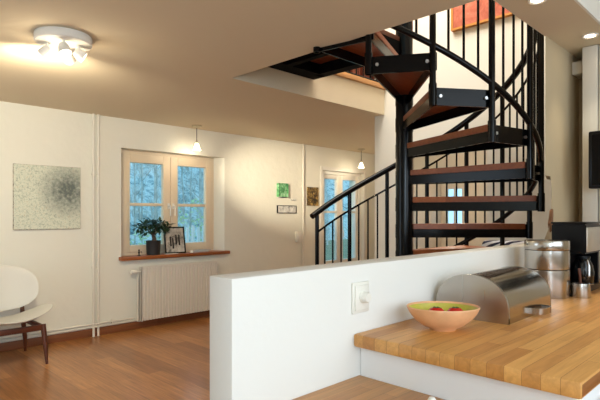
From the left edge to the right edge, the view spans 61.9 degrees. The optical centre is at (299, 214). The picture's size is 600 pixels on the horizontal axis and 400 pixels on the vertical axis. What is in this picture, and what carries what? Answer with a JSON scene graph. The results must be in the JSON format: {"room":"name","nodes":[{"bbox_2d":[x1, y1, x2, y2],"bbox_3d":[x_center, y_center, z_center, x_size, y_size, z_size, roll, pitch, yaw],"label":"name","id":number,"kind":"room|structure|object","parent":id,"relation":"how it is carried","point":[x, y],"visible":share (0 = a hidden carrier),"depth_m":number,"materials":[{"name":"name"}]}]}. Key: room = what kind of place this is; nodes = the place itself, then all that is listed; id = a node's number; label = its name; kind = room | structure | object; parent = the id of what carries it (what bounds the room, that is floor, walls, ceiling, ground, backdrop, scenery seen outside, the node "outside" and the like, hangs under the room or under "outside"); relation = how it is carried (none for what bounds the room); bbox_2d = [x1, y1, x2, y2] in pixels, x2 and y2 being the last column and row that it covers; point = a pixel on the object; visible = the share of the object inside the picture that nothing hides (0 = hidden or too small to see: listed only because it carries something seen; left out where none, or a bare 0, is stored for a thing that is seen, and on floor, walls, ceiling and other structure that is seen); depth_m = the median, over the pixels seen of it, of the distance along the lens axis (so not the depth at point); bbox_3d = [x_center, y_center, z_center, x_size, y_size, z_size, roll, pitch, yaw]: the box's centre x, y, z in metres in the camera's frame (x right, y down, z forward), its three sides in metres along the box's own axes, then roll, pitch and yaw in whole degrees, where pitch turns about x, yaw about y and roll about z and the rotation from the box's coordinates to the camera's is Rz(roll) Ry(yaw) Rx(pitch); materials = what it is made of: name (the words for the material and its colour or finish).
{"room":"kitchen","nodes":[
{"label":"kitchen","id":0,"kind":"room"},
{"bbox_2d":[0,316,209,399],"bbox_3d":[0.916,1.360,3.327,9.200,0.100,7.410,0,0,-45],"label":"floor","id":1,"kind":"structure","parent":0,"point":[170,361],"depth_m":4.32,"materials":[{"name":"brown wood"}]},
{"bbox_2d":[0,265,52,363],"bbox_3d":[-2.606,0.889,4.423,0.740,0.848,0.640,0,0,-45],"label":"lounge chair","id":2,"kind":"object","parent":1,"relation":"on","point":[19,286],"visible":1,"depth_m":4.62,"materials":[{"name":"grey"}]},
{"bbox_2d":[268,0,544,264],"bbox_3d":[0.812,-0.708,3.917,1.978,4.036,1.989,0,0,-45],"label":"spiral staircase","id":3,"kind":"structure","parent":1,"relation":"on","point":[386,56],"depth_m":3.56,"materials":[{"name":"black metal"}]},
{"bbox_2d":[414,184,440,248],"bbox_3d":[2.004,0.335,8.452,0.393,1.950,0.620,0,0,-45],"label":"tall cabinet","id":4,"kind":"object","parent":1,"relation":"on","point":[421,187],"visible":0.07,"depth_m":8.23,"materials":[{"name":"white paint"}]},
{"bbox_2d":[360,348,599,399],"bbox_3d":[1.324,0.883,2.353,2.420,0.854,0.725,0,0,-45],"label":"base cabinet","id":5,"kind":"object","parent":1,"relation":"on","point":[436,381],"visible":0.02,"depth_m":1.53,"materials":[{"name":"white paint"}]},
{"bbox_2d":[354,279,599,398],"bbox_3d":[1.319,0.433,2.359,2.498,0.046,0.715,0,0,-45],"label":"countertop","id":6,"kind":"structure","parent":5,"relation":"on","point":[558,351],"depth_m":1.57,"materials":[{"name":"brown wood"}]},
{"bbox_2d":[407,301,479,331],"bbox_3d":[0.513,0.368,1.792,0.258,0.084,0.206,0,0,0],"label":"fruit bowl","id":7,"kind":"object","parent":6,"relation":"on","point":[443,321],"visible":0.97,"depth_m":1.74,"materials":[{"name":"ceramic"}]},
{"bbox_2d":[429,306,443,310],"bbox_3d":[0.493,0.360,1.806,0.066,0.057,0.066,0,0,-45],"label":"tomato","id":8,"kind":"object","parent":7,"relation":"in","point":[434,308],"visible":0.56,"depth_m":1.79,"materials":[{"name":"red food"}]},
{"bbox_2d":[447,307,462,310],"bbox_3d":[0.561,0.360,1.802,0.066,0.057,0.066,0,0,-45],"label":"tomato","id":9,"kind":"object","parent":7,"relation":"in","point":[451,308],"visible":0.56,"depth_m":1.79,"materials":[{"name":"red food"}]},
{"bbox_2d":[436,266,550,324],"bbox_3d":[0.846,0.322,2.112,0.456,0.177,0.346,0,0,-45],"label":"bread box","id":10,"kind":"object","parent":6,"relation":"on","point":[508,295],"visible":0.94,"depth_m":1.98,"materials":[{"name":"silver metal"}]},
{"bbox_2d":[528,268,569,298],"bbox_3d":[1.255,0.340,2.542,0.208,0.141,0.208,0,0,-45],"label":"canister","id":11,"kind":"object","parent":6,"relation":"on","point":[558,281],"visible":0.35,"depth_m":2.44,"materials":[{"name":"silver metal"}]},
{"bbox_2d":[524,239,569,269],"bbox_3d":[1.255,0.198,2.542,0.210,0.142,0.210,0,0,-45],"label":"canister","id":12,"kind":"object","parent":11,"relation":"on","point":[542,254],"visible":1,"depth_m":2.46,"materials":[{"name":"silver metal"}]},
{"bbox_2d":[551,222,599,290],"bbox_3d":[1.531,0.224,2.761,0.276,0.372,0.186,0,0,-45],"label":"coffee maker","id":13,"kind":"object","parent":6,"relation":"on","point":[584,237],"visible":0.75,"depth_m":2.69,"materials":[{"name":"black plastic"}]},
{"bbox_2d":[570,282,590,298],"bbox_3d":[1.400,0.375,2.496,0.094,0.070,0.094,0,0,-45],"label":"steel cup","id":14,"kind":"object","parent":6,"relation":"on","point":[583,291],"visible":0.97,"depth_m":2.46,"materials":[{"name":"grey metal"}]},
{"bbox_2d":[578,268,581,283],"bbox_3d":[1.411,0.326,2.502,0.036,0.117,0.037,0,0,-45],"label":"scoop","id":15,"kind":"object","parent":14,"relation":"in","point":[579,269],"visible":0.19,"depth_m":2.50,"materials":[{"name":"brown wood"}]},
{"bbox_3d":[0.201,0.955,1.170,0.800,0.710,0.780,0,0,-45],"label":"base cabinet","id":16,"kind":"object","parent":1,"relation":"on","visible":0},
{"bbox_2d":[292,375,444,399],"bbox_3d":[0.193,0.580,1.178,0.838,0.040,0.793,0,0,-45],"label":"countertop","id":17,"kind":"structure","parent":16,"relation":"on","point":[359,387],"depth_m":1.58,"materials":[{"name":"brown wood"}]},
{"bbox_3d":[1.851,0.860,4.241,0.356,0.900,0.632,0,0,-45],"label":"sideboard","id":18,"kind":"object","parent":1,"relation":"on","visible":0},
{"bbox_2d":[482,240,523,246],"bbox_3d":[1.899,0.316,4.303,0.188,0.188,0.650,0,0,-45],"label":"rolled blanket","id":19,"kind":"object","parent":18,"relation":"on","point":[487,243],"visible":0.12,"depth_m":4.40,"materials":[{"name":"white fabric"}]},
{"bbox_2d":[0,101,374,342],"bbox_3d":[-1.782,-1.190,6.095,9.300,5.000,0.320,0,0,-45],"label":"wall","id":20,"kind":"structure","parent":0,"point":[248,170],"depth_m":5.63,"materials":[{"name":"white paint"}]},
{"bbox_2d":[13,163,79,229],"bbox_3d":[-2.557,-0.177,5.075,0.640,0.645,0.022,0,0,-45],"label":"wall picture","id":21,"kind":"object","parent":20,"relation":"attached to","point":[44,197],"visible":1,"depth_m":5.05,"materials":[{"name":"fabric"}]},
{"bbox_2d":[0,317,136,341],"bbox_3d":[-3.380,1.188,4.225,4.295,0.055,0.066,0,0,-45],"label":"pipe","id":22,"kind":"object","parent":20,"relation":"attached to","point":[112,321],"visible":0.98,"depth_m":5.20,"materials":[{"name":"beige metal"}]},
{"bbox_2d":[91,113,94,336],"bbox_3d":[-2.226,0.110,5.387,0.028,2.400,0.043,0,0,-45],"label":"pipe","id":23,"kind":"object","parent":20,"relation":"attached to","point":[93,114],"visible":1,"depth_m":5.37,"materials":[{"name":"beige metal"}]},
{"bbox_2d":[96,114,99,335],"bbox_3d":[-2.191,0.110,5.423,0.028,2.400,0.043,0,0,-45],"label":"pipe","id":24,"kind":"object","parent":20,"relation":"attached to","point":[98,115],"visible":1,"depth_m":5.41,"materials":[{"name":"beige metal"}]},
{"bbox_2d":[0,310,209,351],"bbox_3d":[-2.317,1.268,5.322,7.450,0.085,0.016,0,0,-45],"label":"baseboard","id":25,"kind":"structure","parent":20,"relation":"attached to","point":[37,341],"depth_m":5.47,"materials":[{"name":"brown wood"}]},
{"bbox_2d":[130,261,216,321],"bbox_3d":[-1.513,0.911,6.063,1.165,0.634,0.106,0,0,-45],"label":"radiator","id":26,"kind":"object","parent":20,"relation":"attached to","point":[167,290],"visible":0.91,"depth_m":6.00,"materials":[{"name":"beige metal"}]},
{"bbox_2d":[141,261,216,267],"bbox_3d":[-1.457,0.601,6.095,1.040,0.014,0.072,0,0,-45],"label":"grille","id":27,"kind":"object","parent":26,"relation":"attached to","point":[207,263],"depth_m":6.11,"materials":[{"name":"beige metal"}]},
{"bbox_2d":[119,149,229,260],"bbox_3d":[-1.565,-0.123,6.203,1.500,1.273,0.315,0,0,-45],"label":"window","id":28,"kind":"structure","parent":20,"relation":"in","point":[169,163],"depth_m":6.19,"materials":[{"name":"beige paint"}]},
{"bbox_2d":[132,216,175,254],"bbox_3d":[-1.736,0.243,5.930,0.468,0.457,0.314,0,0,-45],"label":"potted plant","id":29,"kind":"object","parent":28,"relation":"on","point":[153,246],"visible":0.98,"depth_m":5.88,"materials":[{"name":"green plant"}]},
{"bbox_2d":[163,227,185,253],"bbox_3d":[-1.546,0.310,6.170,0.275,0.328,0.072,0,0,-41],"label":"picture frame","id":30,"kind":"object","parent":28,"relation":"on","point":[174,241],"visible":1,"depth_m":6.17,"materials":[{"name":"black plastic"}]},
{"bbox_2d":[277,183,288,196],"bbox_3d":[-0.255,-0.365,7.361,0.190,0.200,0.050,0,0,-45],"label":"wall picture","id":31,"kind":"object","parent":20,"relation":"attached to","point":[282,188],"visible":1,"depth_m":7.34},
{"bbox_2d":[279,184,287,196],"bbox_3d":[-0.257,-0.365,7.364,0.178,0.188,0.037,0,0,-45],"label":"print","id":32,"kind":"object","parent":31,"relation":"attached to","point":[283,188],"depth_m":7.35},
{"bbox_2d":[277,205,295,212],"bbox_3d":[-0.197,-0.085,7.441,0.385,0.115,0.018,0,0,-45],"label":"wall picture","id":33,"kind":"object","parent":20,"relation":"attached to","point":[280,208],"visible":1,"depth_m":7.43,"materials":[{"name":"white paper"}]},
{"bbox_2d":[295,231,301,241],"bbox_3d":[-0.017,0.328,7.594,0.115,0.165,0.056,0,0,-45],"label":"junction box","id":34,"kind":"object","parent":20,"relation":"attached to","point":[298,234],"visible":1,"depth_m":7.56,"materials":[{"name":"white plastic"}]},
{"bbox_2d":[301,144,303,265],"bbox_3d":[0.043,0.110,7.657,0.028,2.400,0.042,0,0,-45],"label":"pipe","id":35,"kind":"object","parent":20,"relation":"attached to","point":[302,186],"visible":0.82,"depth_m":7.64,"materials":[{"name":"beige metal"}]},
{"bbox_2d":[307,187,318,205],"bbox_3d":[0.200,-0.290,7.837,0.245,0.290,0.020,0,0,-45],"label":"wall picture","id":36,"kind":"object","parent":20,"relation":"attached to","point":[312,192],"visible":1,"depth_m":7.82,"materials":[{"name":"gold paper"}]},
{"bbox_2d":[320,166,365,263],"bbox_3d":[0.688,0.265,8.441,1.190,2.090,0.175,0,0,-45],"label":"door","id":37,"kind":"structure","parent":20,"relation":"in","point":[338,177],"depth_m":8.43,"materials":[{"name":"white paint"}]},
{"bbox_2d":[0,0,599,153],"bbox_3d":[-0.079,-1.235,4.321,9.200,0.290,4.598,0,0,-45],"label":"ceiling","id":38,"kind":"structure","parent":0,"point":[181,63],"depth_m":3.44,"materials":[{"name":"beige paint"}]},
{"bbox_2d":[33,26,91,64],"bbox_3d":[-1.439,-1.015,3.044,0.324,0.150,0.324,0,0,-45],"label":"ceiling light","id":39,"kind":"object","parent":38,"relation":"attached to","point":[64,40],"visible":1,"depth_m":2.98,"materials":[{"name":"white paint"}]},
{"bbox_2d":[192,125,201,150],"bbox_3d":[-1.259,-0.940,6.095,0.124,0.300,0.124,0,0,-45],"label":"pendant lamp","id":40,"kind":"object","parent":38,"relation":"hanging from","point":[196,146],"visible":1,"depth_m":6.07,"materials":[{"name":"beige"}]},
{"bbox_2d":[358,148,364,167],"bbox_3d":[1.011,-0.935,8.252,0.124,0.310,0.124,0,0,-45],"label":"pendant lamp","id":41,"kind":"object","parent":38,"relation":"hanging from","point":[361,149],"visible":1,"depth_m":8.22,"materials":[{"name":"beige glass"}]},
{"bbox_2d":[527,0,546,4],"bbox_3d":[1.202,-1.085,2.531,0.092,0.007,0.092,0,0,-45],"label":"recessed light","id":42,"kind":"object","parent":38,"relation":"in","point":[531,2],"visible":1,"depth_m":2.55,"materials":[{"name":"white paint"}]},
{"bbox_2d":[574,0,599,24],"bbox_3d":[0.261,-1.465,1.401,5.550,0.750,0.012,0,0,-45],"label":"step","id":43,"kind":"structure","parent":38,"relation":"attached to","point":[592,7],"depth_m":2.73,"materials":[{"name":"white paint"}]},
{"bbox_2d":[582,33,598,38],"bbox_3d":[1.761,-1.085,3.034,0.092,0.007,0.092,0,0,-45],"label":"recessed light","id":44,"kind":"object","parent":38,"relation":"in","point":[589,35],"visible":1,"depth_m":3.03,"materials":[{"name":"white paint"}]},
{"bbox_2d":[210,36,578,399],"bbox_3d":[2.170,0.110,3.792,6.769,2.400,0.107,0,0,-45],"label":"wall","id":45,"kind":"structure","parent":0,"point":[282,333],"depth_m":1.65,"materials":[{"name":"white paint"}]},
{"bbox_2d":[351,281,370,313],"bbox_3d":[0.222,0.288,1.740,0.092,0.108,0.039,0,0,-45],"label":"dimmer switch","id":46,"kind":"object","parent":45,"relation":"attached to","point":[360,295],"visible":1,"depth_m":1.73,"materials":[{"name":"white plastic"}]},
{"bbox_2d":[548,209,552,231],"bbox_3d":[1.551,0.034,3.094,0.053,0.145,0.018,0,0,-45],"label":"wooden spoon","id":47,"kind":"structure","parent":45,"relation":"attached to","point":[550,219],"depth_m":3.09,"materials":[{"name":"brown wood"}]},
{"bbox_2d":[572,61,581,78],"bbox_3d":[1.917,-0.993,3.418,0.145,0.085,0.063,0,0,-45],"label":"cable box","id":48,"kind":"object","parent":45,"relation":"attached to","point":[576,66],"visible":0.61,"depth_m":3.37,"materials":[{"name":"beige paint"}]},
{"bbox_2d":[414,150,486,246],"bbox_3d":[3.101,-1.190,7.718,0.100,5.000,4.930,0,0,-45],"label":"wall","id":49,"kind":"structure","parent":0,"point":[419,162],"depth_m":8.14,"materials":[{"name":"white paint"}]},
{"bbox_2d":[445,186,463,222],"bbox_3d":[2.556,-0.080,8.234,0.060,0.780,0.350,0,0,-45],"label":"window","id":50,"kind":"structure","parent":49,"relation":"in","point":[452,187],"depth_m":8.21,"materials":[{"name":"white paint"}]},
{"bbox_2d":[375,9,551,258],"bbox_3d":[1.665,-1.190,4.798,0.140,5.000,2.230,0,0,-45],"label":"wall","id":51,"kind":"structure","parent":0,"point":[449,74],"depth_m":4.78,"materials":[{"name":"white paint"}]},
{"bbox_2d":[334,72,385,89],"bbox_3d":[0.541,-1.385,5.074,1.060,0.050,0.070,0,0,-45],"label":"trim","id":52,"kind":"structure","parent":51,"relation":"attached to","point":[349,76],"depth_m":5.10,"materials":[{"name":"brown wood"}]},
{"bbox_2d":[451,0,511,31],"bbox_3d":[1.791,-2.280,4.541,0.045,1.000,0.890,0,0,-45],"label":"painting","id":53,"kind":"object","parent":51,"relation":"attached to","point":[470,8],"visible":0.59,"depth_m":4.69,"materials":[{"name":"orange"}]},
{"bbox_2d":[579,59,581,221],"bbox_3d":[3.114,-0.265,2.402,0.100,3.150,3.193,0,0,-45],"label":"wall","id":54,"kind":"structure","parent":0,"point":[580,79],"depth_m":3.49,"materials":[{"name":"beige paint"}]},
{"bbox_2d":[582,45,599,278],"bbox_3d":[2.170,-0.339,3.089,0.253,1.497,0.700,0,0,-45],"label":"wall","id":55,"kind":"structure","parent":0,"point":[590,55],"depth_m":3.22,"materials":[{"name":"beige paint"}]},
{"bbox_2d":[589,131,599,188],"bbox_3d":[2.048,-0.340,2.936,0.152,0.355,0.600,0,0,-45],"label":"television","id":56,"kind":"object","parent":55,"relation":"attached to","point":[594,136],"visible":1,"depth_m":3.07,"materials":[{"name":"black plastic"}]},
{"bbox_3d":[0.488,-1.390,6.604,5.170,0.020,2.170,0,0,-45],"label":"floor","id":57,"kind":"structure","parent":0,"visible":0},
{"bbox_2d":[346,67,377,81],"bbox_3d":[0.506,-1.896,5.130,1.030,0.992,0.044,0,0,-45],"label":"guard rail","id":58,"kind":"object","parent":57,"relation":"on","point":[349,71],"visible":0.06,"depth_m":5.28,"materials":[{"name":"black metal"}]},
{"bbox_2d":[351,67,374,79],"bbox_3d":[0.543,-2.200,6.139,1.150,1.600,0.525,0,0,-45],"label":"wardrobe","id":59,"kind":"object","parent":57,"relation":"on","point":[359,70],"visible":0.02,"depth_m":6.00,"materials":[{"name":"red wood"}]},
{"label":"outside","id":60,"kind":"structure","parent":0,"visible":0},
{"bbox_2d":[326,239,347,259],"bbox_3d":[-8.390,1.710,19.703,44.000,0.100,28.270,0,0,-45],"label":"ground","id":61,"kind":"structure","parent":60,"point":[345,241],"depth_m":24.06,"materials":[{"name":"green plant"}]},
{"bbox_2d":[130,163,147,244],"bbox_3d":[-7.139,-2.416,21.620,0.960,8.252,1.355,0,0,11],"label":"tree","id":62,"kind":"object","parent":61,"relation":"on","point":[134,191],"visible":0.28,"depth_m":21.71,"materials":[{"name":"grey plant"}]},
{"bbox_2d":[130,163,150,242],"bbox_3d":[-5.774,-2.085,18.152,1.123,7.591,1.137,0,0,-9],"label":"tree","id":63,"kind":"object","parent":61,"relation":"on","point":[141,164],"visible":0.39,"depth_m":18.00,"materials":[{"name":"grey plant"}]},
{"bbox_2d":[130,232,160,244],"bbox_3d":[-3.331,1.022,10.255,2.050,1.466,2.060,0,0,-45],"label":"shrub","id":64,"kind":"object","parent":61,"relation":"on","point":[140,238],"visible":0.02,"depth_m":10.14,"materials":[{"name":"green plant"}]},
{"bbox_2d":[134,164,160,235],"bbox_3d":[-4.275,-2.067,14.593,1.118,7.555,1.132,0,0,-8],"label":"tree","id":65,"kind":"object","parent":61,"relation":"on","point":[154,165],"visible":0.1,"depth_m":14.45,"materials":[{"name":"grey plant"}]},
{"bbox_2d":[148,165,160,239],"bbox_3d":[-5.827,-2.117,20.371,0.890,7.654,1.256,0,0,3],"label":"tree","id":66,"kind":"object","parent":61,"relation":"on","point":[157,213],"visible":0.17,"depth_m":20.42,"materials":[{"name":"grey plant"}]},
{"bbox_2d":[156,173,186,225],"bbox_3d":[-4.389,-2.051,16.836,0.978,7.528,1.264,0,0,20],"label":"tree","id":67,"kind":"object","parent":61,"relation":"on","point":[156,173],"visible":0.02,"depth_m":16.98,"materials":[{"name":"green plant"}]},
{"bbox_2d":[157,195,203,240],"bbox_3d":[-2.256,0.604,12.445,2.655,2.303,2.657,0,0,-45],"label":"shrub","id":68,"kind":"object","parent":61,"relation":"on","point":[192,200],"visible":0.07,"depth_m":12.14,"materials":[{"name":"green plant"}]},
{"bbox_2d":[178,166,195,227],"bbox_3d":[-4.524,-2.079,19.317,1.196,7.579,1.041,0,0,-43],"label":"tree","id":69,"kind":"object","parent":61,"relation":"on","point":[182,170],"visible":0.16,"depth_m":19.23,"materials":[{"name":"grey plant"}]},
{"bbox_2d":[178,167,198,240],"bbox_3d":[-4.734,-1.596,21.613,0.978,6.611,0.990,0,0,9],"label":"tree","id":70,"kind":"object","parent":61,"relation":"on","point":[190,182],"visible":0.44,"depth_m":21.47,"materials":[{"name":"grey plant"}]},
{"bbox_2d":[184,168,203,238],"bbox_3d":[-3.035,-2.488,15.623,1.153,8.397,1.325,0,0,-11],"label":"tree","id":71,"kind":"object","parent":61,"relation":"on","point":[200,184],"visible":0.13,"depth_m":15.59,"materials":[{"name":"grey plant"}]},
{"bbox_2d":[185,225,203,242],"bbox_3d":[-1.641,0.920,8.726,0.860,1.480,0.060,0,0,-45],"label":"fence","id":72,"kind":"object","parent":61,"relation":"on","point":[192,227],"visible":0.16,"depth_m":8.53,"materials":[{"name":"white"}]},
{"bbox_2d":[193,168,203,221],"bbox_3d":[-4.800,-1.770,23.990,1.099,6.962,0.956,0,0,11],"label":"tree","id":73,"kind":"object","parent":61,"relation":"on","point":[201,168],"visible":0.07,"depth_m":24.03,"materials":[{"name":"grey plant"}]},
{"bbox_2d":[197,168,203,222],"bbox_3d":[-3.214,-2.039,18.047,1.231,7.499,0.872,0,0,-32],"label":"tree","id":74,"kind":"object","parent":61,"relation":"on","point":[203,168],"visible":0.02,"depth_m":17.86,"materials":[{"name":"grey plant"}]},
{"bbox_2d":[130,163,348,244],"bbox_3d":[-9.899,-3.328,32.527,44.000,9.997,16.000,0,0,-45],"label":"sky","id":75,"kind":"structure","parent":61,"relation":"on","point":[149,188],"depth_m":29.03,"materials":[{"name":"blue"}]},
{"bbox_2d":[324,179,333,241],"bbox_3d":[0.712,-1.447,14.537,0.934,6.314,0.946,0,0,25],"label":"tree","id":76,"kind":"object","parent":61,"relation":"on","point":[328,227],"visible":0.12,"depth_m":14.64,"materials":[{"name":"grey plant"}]},
{"bbox_2d":[325,179,333,244],"bbox_3d":[1.511,-2.378,27.744,1.290,8.177,1.123,0,0,-7],"label":"tree","id":77,"kind":"object","parent":61,"relation":"on","point":[327,197],"visible":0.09,"depth_m":27.63,"materials":[{"name":"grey plant"}]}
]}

